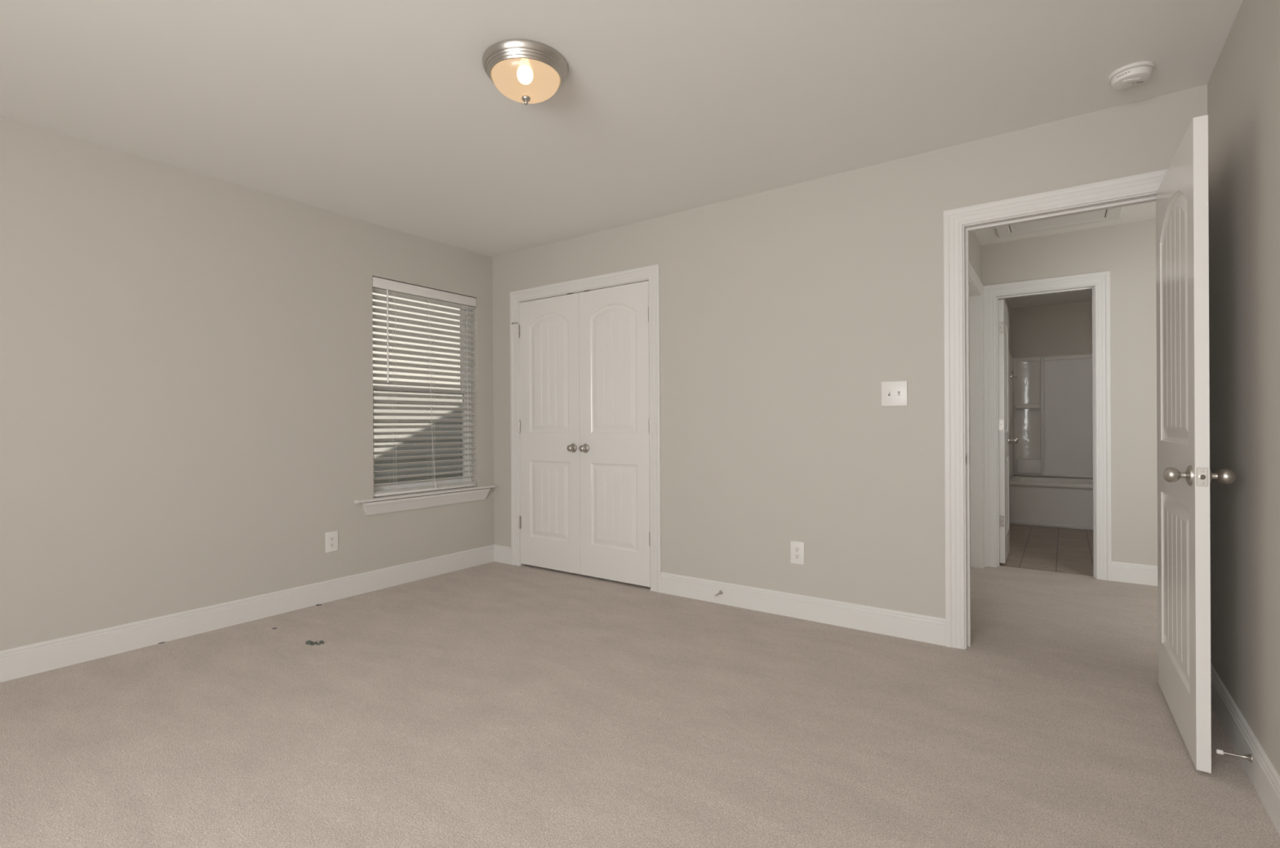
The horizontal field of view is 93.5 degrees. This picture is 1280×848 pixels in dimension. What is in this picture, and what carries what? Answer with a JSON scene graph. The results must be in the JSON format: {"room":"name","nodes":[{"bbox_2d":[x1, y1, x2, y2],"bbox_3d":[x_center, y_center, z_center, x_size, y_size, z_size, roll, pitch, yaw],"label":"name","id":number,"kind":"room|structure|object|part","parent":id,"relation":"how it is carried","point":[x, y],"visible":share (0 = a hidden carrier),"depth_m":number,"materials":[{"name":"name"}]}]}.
{"room":"empty bedroom","nodes":[
{"label":"empty bedroom","id":0,"kind":"room"},
{"bbox_2d":[0,115,493,650],"bbox_3d":[-2.436,-0.052,3.189,0.150,2.560,5.950,0,0,35],"label":"wall","id":1,"kind":"structure","parent":0,"point":[186,356],"depth_m":3.14,"materials":[{"name":"grey paint"}]},
{"bbox_2d":[0,544,493,682],"bbox_3d":[-2.579,1.043,2.836,0.014,0.132,4.900,0,0,35],"label":"baseboard","id":2,"kind":"structure","parent":1,"relation":"attached to","point":[46,655],"depth_m":3.22,"materials":[{"name":"white paint"}]},
{"bbox_2d":[324,530,337,552],"bbox_3d":[-1.928,0.737,3.767,0.008,0.127,0.080,0,0,35],"label":"wall outlet","id":3,"kind":"object","parent":1,"relation":"attached to","point":[331,538],"visible":1,"depth_m":3.76,"materials":[{"name":"white plastic"}]},
{"bbox_2d":[328,536,334,541],"bbox_3d":[-1.926,0.717,3.765,0.002,0.027,0.035,0,0,35],"label":"receptacle","id":4,"kind":"object","parent":3,"relation":"attached to","point":[331,538],"depth_m":3.76,"materials":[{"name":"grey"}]},
{"bbox_2d":[328,542,334,547],"bbox_3d":[-1.926,0.756,3.765,0.002,0.027,0.035,0,0,35],"label":"receptacle","id":5,"kind":"object","parent":3,"relation":"attached to","point":[331,544],"depth_m":3.76,"materials":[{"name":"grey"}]},
{"bbox_2d":[354,286,495,515],"bbox_3d":[-1.562,-0.196,4.383,0.200,1.586,1.137,0,0,35],"label":"window","id":6,"kind":"structure","parent":1,"relation":"in","point":[393,503],"depth_m":4.41,"materials":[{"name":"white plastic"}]},
{"bbox_3d":[-1.629,-0.589,4.431,0.022,0.719,0.816,0,0,35],"label":"sash","id":7,"kind":"part","parent":6,"relation":"part of","materials":[{"name":"white plastic"}]},
{"bbox_3d":[-1.603,0.093,4.416,0.024,0.717,0.816,0,0,35],"label":"sash","id":8,"kind":"part","parent":6,"relation":"part of","materials":[{"name":"white plastic"}]},
{"bbox_3d":[-1.616,-0.248,4.423,0.066,1.480,0.876,0,0,35],"label":"frame","id":9,"kind":"part","parent":6,"relation":"part of","materials":[{"name":"white plastic"}]},
{"bbox_2d":[372,276,476,497],"bbox_3d":[-1.543,-0.249,4.372,0.078,1.472,0.866,0,0,35],"label":"window blind","id":10,"kind":"object","parent":6,"relation":"attached to","point":[377,282],"visible":0.85,"depth_m":4.34,"materials":[{"name":"white plastic"}]},
{"bbox_3d":[-1.716,-0.237,4.150,0.050,1.402,0.002,0,0,35],"label":"ladder cord","id":11,"kind":"part","parent":10,"relation":"part of","materials":[{"name":"white fabric"}]},
{"bbox_3d":[-1.684,-0.237,4.151,0.002,1.402,0.002,0,0,20],"label":"lift cord","id":12,"kind":"part","parent":10,"relation":"part of","materials":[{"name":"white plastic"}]},
{"bbox_3d":[-1.550,0.476,4.380,0.048,0.020,0.860,0,0,35],"label":"rail","id":13,"kind":"part","parent":10,"relation":"part of","materials":[{"name":"white plastic"}]},
{"bbox_3d":[-1.537,-0.238,4.404,0.050,1.402,0.002,0,0,35],"label":"ladder cord","id":14,"kind":"part","parent":10,"relation":"part of","materials":[{"name":"white fabric"}]},
{"bbox_3d":[-1.505,-0.238,4.405,0.002,1.402,0.002,0,0,20],"label":"lift cord","id":15,"kind":"part","parent":10,"relation":"part of","materials":[{"name":"white fabric"}]},
{"bbox_3d":[-1.493,-0.216,4.399,0.010,1.405,0.107,0,0,44],"label":"pull cord","id":16,"kind":"part","parent":10,"relation":"part of","materials":[{"name":"white fabric"}]},
{"bbox_3d":[-1.380,-0.239,4.627,0.050,1.402,0.002,0,0,35],"label":"ladder cord","id":17,"kind":"part","parent":10,"relation":"part of","materials":[{"name":"white fabric"}]},
{"bbox_3d":[-1.348,-0.239,4.628,0.002,1.402,0.002,0,0,20],"label":"lift cord","id":18,"kind":"part","parent":10,"relation":"part of","materials":[{"name":"white fabric"}]},
{"bbox_3d":[-1.304,-0.217,4.658,0.066,1.406,0.008,0,0,-37],"label":"pull cord","id":19,"kind":"part","parent":10,"relation":"part of","materials":[{"name":"white plastic"}]},
{"bbox_3d":[-1.531,0.501,4.365,0.134,0.020,1.137,0,0,35],"label":"sill","id":20,"kind":"part","parent":6,"relation":"part of","materials":[{"name":"white paint"}]},
{"bbox_2d":[0,0,1243,308],"bbox_3d":[1.808,-1.405,2.884,7.450,0.100,10.350,0,0,35],"label":"ceiling","id":21,"kind":"structure","parent":0,"point":[388,113],"depth_m":2.42,"materials":[{"name":"white paint"}]},
{"bbox_2d":[482,39,568,105],"bbox_3d":[-0.427,-1.270,2.258,0.317,0.146,0.317,0,0,35],"label":"ceiling light","id":22,"kind":"object","parent":21,"relation":"attached to","point":[525,71],"visible":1,"depth_m":2.17,"materials":[{"name":"beige glass"}]},
{"bbox_3d":[-0.427,-1.264,2.258,0.252,0.074,0.252,0,0,35],"label":"lamp shade","id":23,"kind":"part","parent":22,"relation":"part of","materials":[{"name":"white glass"}]},
{"bbox_2d":[995,206,1123,238],"bbox_3d":[2.480,-1.350,3.595,0.690,0.018,1.386,0,0,35],"label":"attic hatch","id":24,"kind":"object","parent":21,"relation":"attached to","point":[1114,214],"visible":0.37,"depth_m":4.04,"materials":[{"name":"white paint"}]},
{"bbox_3d":[2.482,-1.352,3.597,0.518,0.013,1.218,0,0,35],"label":"panel","id":25,"kind":"part","parent":24,"relation":"part of","materials":[{"name":"white paint"}]},
{"bbox_2d":[1108,61,1155,89],"bbox_3d":[1.893,-1.333,2.319,0.139,0.044,0.139,0,0,15],"label":"smoke detector","id":26,"kind":"object","parent":21,"relation":"attached to","point":[1132,75],"visible":1,"depth_m":2.29,"materials":[{"name":"white plastic"}]},
{"bbox_2d":[0,524,1279,847],"bbox_3d":[1.822,1.145,2.885,7.450,0.120,10.350,0,0,35],"label":"floor","id":27,"kind":"structure","parent":0,"point":[493,704],"depth_m":2.15,"materials":[{"name":"carpet"}]},
{"bbox_2d":[305,640,324,645],"bbox_3d":[-1.636,1.094,3.016,0.097,0.016,0.035,0,0,7],"label":"scrap","id":28,"kind":"object","parent":27,"relation":"on","point":[308,642],"visible":1,"depth_m":3.02,"materials":[{"name":"grey"}]},
{"bbox_2d":[1008,475,1093,530],"bbox_3d":[4.812,0.842,6.378,1.514,0.461,0.787,0,0,35],"label":"bathtub","id":29,"kind":"object","parent":27,"relation":"on","point":[1039,501],"visible":0.28,"depth_m":6.31,"materials":[{"name":"white ceramic"}]},
{"bbox_2d":[1008,351,1093,479],"bbox_3d":[4.813,-0.094,6.386,1.514,1.390,0.768,0,0,35],"label":"shower surround","id":30,"kind":"object","parent":29,"relation":"on","point":[1051,397],"visible":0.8,"depth_m":6.89,"materials":[{"name":"white plastic"}]},
{"bbox_3d":[4.200,-0.093,6.813,0.020,1.386,0.760,0,0,35],"label":"panel","id":31,"kind":"part","parent":30,"relation":"part of","materials":[{"name":"white plastic"}]},
{"bbox_2d":[1010,372,1017,379],"bbox_3d":[4.198,-0.541,6.751,0.064,0.091,0.068,0,0,35],"label":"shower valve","id":32,"kind":"object","parent":30,"relation":"attached to","point":[1011,375],"visible":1,"depth_m":6.75,"materials":[{"name":"silver metal"}]},
{"bbox_2d":[1015,404,1040,408],"bbox_3d":[4.517,-0.205,7.002,0.244,0.057,0.085,0,0,35],"label":"shelf","id":33,"kind":"object","parent":30,"relation":"attached to","point":[1017,406],"depth_m":6.97,"materials":[{"name":"white plastic"}]},
{"bbox_2d":[492,84,1207,617],"bbox_3d":[1.838,-0.075,2.786,7.300,2.560,0.115,0,0,35],"label":"wall","id":34,"kind":"structure","parent":0,"point":[785,312],"depth_m":3.31,"materials":[{"name":"grey paint"}]},
{"bbox_2d":[493,544,511,564],"bbox_3d":[-1.087,1.034,4.773,0.212,0.132,0.014,0,0,35],"label":"baseboard","id":35,"kind":"structure","parent":34,"relation":"attached to","point":[502,554],"depth_m":4.77,"materials":[{"name":"white paint"}]},
{"bbox_2d":[511,293,580,574],"bbox_3d":[-0.711,0.066,4.499,0.662,2.027,0.092,0,0,35],"label":"door","id":36,"kind":"structure","parent":34,"relation":"in","point":[548,424],"depth_m":4.48,"materials":[{"name":"white paint"}]},
{"bbox_3d":[-0.498,0.174,4.324,0.049,0.049,0.051,0,0,35],"label":"knob","id":37,"kind":"part","parent":36,"relation":"part of","materials":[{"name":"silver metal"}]},
{"bbox_2d":[510,264,662,592],"bbox_3d":[-0.405,0.031,4.356,1.392,2.131,0.134,0,0,35],"label":"door frame","id":38,"kind":"structure","parent":34,"relation":"attached to","point":[651,273],"depth_m":4.06,"materials":[{"name":"white paint"}]},
{"bbox_2d":[578,280,650,586],"bbox_3d":[-0.184,0.064,4.128,0.622,2.027,0.092,0,0,35],"label":"door","id":39,"kind":"structure","parent":34,"relation":"in","point":[614,448],"depth_m":4.13,"materials":[{"name":"white paint"}]},
{"bbox_3d":[-0.405,0.173,4.258,0.049,0.049,0.051,0,0,35],"label":"knob","id":40,"kind":"part","parent":39,"relation":"part of","materials":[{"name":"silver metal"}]},
{"bbox_2d":[712,590,722,597],"bbox_3d":[0.466,1.023,3.625,0.025,0.027,0.081,0,0,43],"label":"door stop","id":41,"kind":"object","parent":34,"relation":"attached to","point":[720,591],"visible":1,"depth_m":3.63,"materials":[{"name":"silver metal"}]},
{"bbox_2d":[790,541,804,564],"bbox_3d":[0.884,0.725,3.386,0.080,0.127,0.008,0,0,35],"label":"wall outlet","id":42,"kind":"object","parent":34,"relation":"attached to","point":[797,548],"visible":1,"depth_m":3.38,"materials":[{"name":"white plastic"}]},
{"bbox_2d":[794,546,799,551],"bbox_3d":[0.883,0.705,3.384,0.035,0.027,0.002,0,0,35],"label":"receptacle","id":43,"kind":"object","parent":42,"relation":"attached to","point":[796,548],"depth_m":3.38,"materials":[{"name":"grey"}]},
{"bbox_2d":[794,553,799,559],"bbox_3d":[0.883,0.744,3.384,0.035,0.027,0.002,0,0,35],"label":"receptacle","id":44,"kind":"object","parent":42,"relation":"attached to","point":[797,556],"depth_m":3.38,"materials":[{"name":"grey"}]},
{"bbox_2d":[660,572,945,645],"bbox_3d":[0.818,1.024,3.431,1.665,0.132,0.014,0,0,35],"label":"baseboard","id":45,"kind":"structure","parent":34,"relation":"attached to","point":[904,624],"depth_m":3.33,"materials":[{"name":"white paint"}]},
{"bbox_2d":[880,380,907,406],"bbox_3d":[1.300,-0.156,3.083,0.127,0.128,0.018,0,0,35],"label":"light switch","id":46,"kind":"object","parent":34,"relation":"attached to","point":[893,393],"visible":1,"depth_m":3.08,"materials":[{"name":"white plastic"}]},
{"bbox_2d":[942,168,1168,649],"bbox_3d":[1.905,0.020,2.728,0.931,2.129,0.134,0,0,35],"label":"door frame","id":47,"kind":"structure","parent":34,"relation":"attached to","point":[1140,188],"depth_m":2.91,"materials":[{"name":"white paint"}]},
{"bbox_2d":[1155,115,1235,773],"bbox_3d":[1.940,0.060,2.164,0.170,2.020,0.761,0,0,34],"label":"door","id":48,"kind":"structure","parent":34,"relation":"in","point":[1184,475],"depth_m":1.99,"materials":[{"name":"white paint"}]},
{"bbox_3d":[1.722,0.164,1.936,0.062,0.049,0.049,0,0,34],"label":"knob","id":49,"kind":"part","parent":48,"relation":"part of","materials":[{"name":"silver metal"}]},
{"bbox_3d":[1.734,0.164,1.856,0.026,0.057,0.003,0,0,34],"label":"latch plate","id":50,"kind":"part","parent":48,"relation":"part of","materials":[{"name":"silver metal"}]},
{"bbox_3d":[1.812,0.163,1.876,0.062,0.049,0.049,0,0,34],"label":"knob","id":51,"kind":"part","parent":48,"relation":"part of","materials":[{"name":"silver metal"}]},
{"bbox_2d":[968,231,1012,538],"bbox_3d":[2.963,-0.083,5.186,0.125,2.560,5.105,0,0,35],"label":"wall","id":52,"kind":"structure","parent":0,"point":[975,246],"depth_m":4.44,"materials":[{"name":"grey paint"}]},
{"bbox_2d":[968,262,1111,581],"bbox_3d":[2.632,0.075,4.051,0.890,2.249,1.084,0,0,35],"label":"door frame","id":53,"kind":"structure","parent":52,"relation":"attached to","point":[1099,282],"depth_m":4.50,"materials":[{"name":"white paint"}]},
{"bbox_2d":[998,299,1017,563],"bbox_3d":[2.936,0.057,4.852,0.171,2.022,0.576,0,0,35],"label":"door","id":54,"kind":"structure","parent":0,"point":[1005,440],"depth_m":4.63,"materials":[{"name":"white paint"}]},
{"bbox_3d":[3.111,0.137,5.009,0.062,0.049,0.049,0,0,35],"label":"knob","id":55,"kind":"part","parent":54,"relation":"part of","materials":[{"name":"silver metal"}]},
{"bbox_2d":[1011,300,1093,479],"bbox_3d":[5.071,-0.095,6.750,1.520,2.560,0.120,0,0,35],"label":"wall","id":56,"kind":"structure","parent":0,"point":[1066,328],"depth_m":6.91,"materials":[{"name":"grey paint"}]},
{"bbox_2d":[981,218,1157,565],"bbox_3d":[4.252,-0.089,3.500,4.175,2.560,0.115,0,0,35],"label":"wall","id":57,"kind":"structure","parent":0,"point":[1127,251],"depth_m":4.10,"materials":[{"name":"grey paint"}]},
{"bbox_2d":[1111,561,1157,586],"bbox_3d":[4.524,1.004,3.235,3.135,0.132,0.014,0,0,35],"label":"baseboard","id":58,"kind":"structure","parent":57,"relation":"attached to","point":[1141,574],"depth_m":4.06,"materials":[{"name":"white paint"}]},
{"bbox_2d":[1207,0,1279,775],"bbox_3d":[0.911,-0.069,0.371,0.115,2.560,4.900,0,0,35],"label":"wall","id":59,"kind":"structure","parent":0,"point":[1243,85],"depth_m":1.90,"materials":[{"name":"grey paint"}]},
{"bbox_2d":[1216,749,1252,763],"bbox_3d":[1.822,1.013,1.846,0.081,0.025,0.025,0,0,35],"label":"door stop","id":60,"kind":"object","parent":59,"relation":"attached to","point":[1249,757],"visible":1,"depth_m":1.84,"materials":[{"name":"silver metal"}]},
{"bbox_3d":[1.821,1.014,1.846,0.052,0.008,0.007,0,0,35],"label":"rod","id":61,"kind":"part","parent":60,"relation":"part of","materials":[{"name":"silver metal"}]},
{"bbox_2d":[1210,662,1279,835],"bbox_3d":[0.863,1.025,0.408,0.014,0.132,4.896,0,0,35],"label":"baseboard","id":62,"kind":"structure","parent":59,"relation":"attached to","point":[1264,776],"depth_m":1.86,"materials":[{"name":"white paint"}]},
{"label":"outside","id":63,"kind":"structure","parent":0,"visible":0},
{"bbox_3d":[-1.504,1.663,2.632,26.000,0.120,28.000,0,0,35],"label":"ground","id":64,"kind":"structure","parent":63,"visible":0},
{"bbox_2d":[372,292,462,484],"bbox_3d":[-2.635,-2.107,7.694,0.750,7.772,19.400,0,0,35],"label":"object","id":65,"kind":"structure","parent":64,"relation":"on","point":[392,442],"depth_m":7.35,"materials":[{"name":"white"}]}
]}

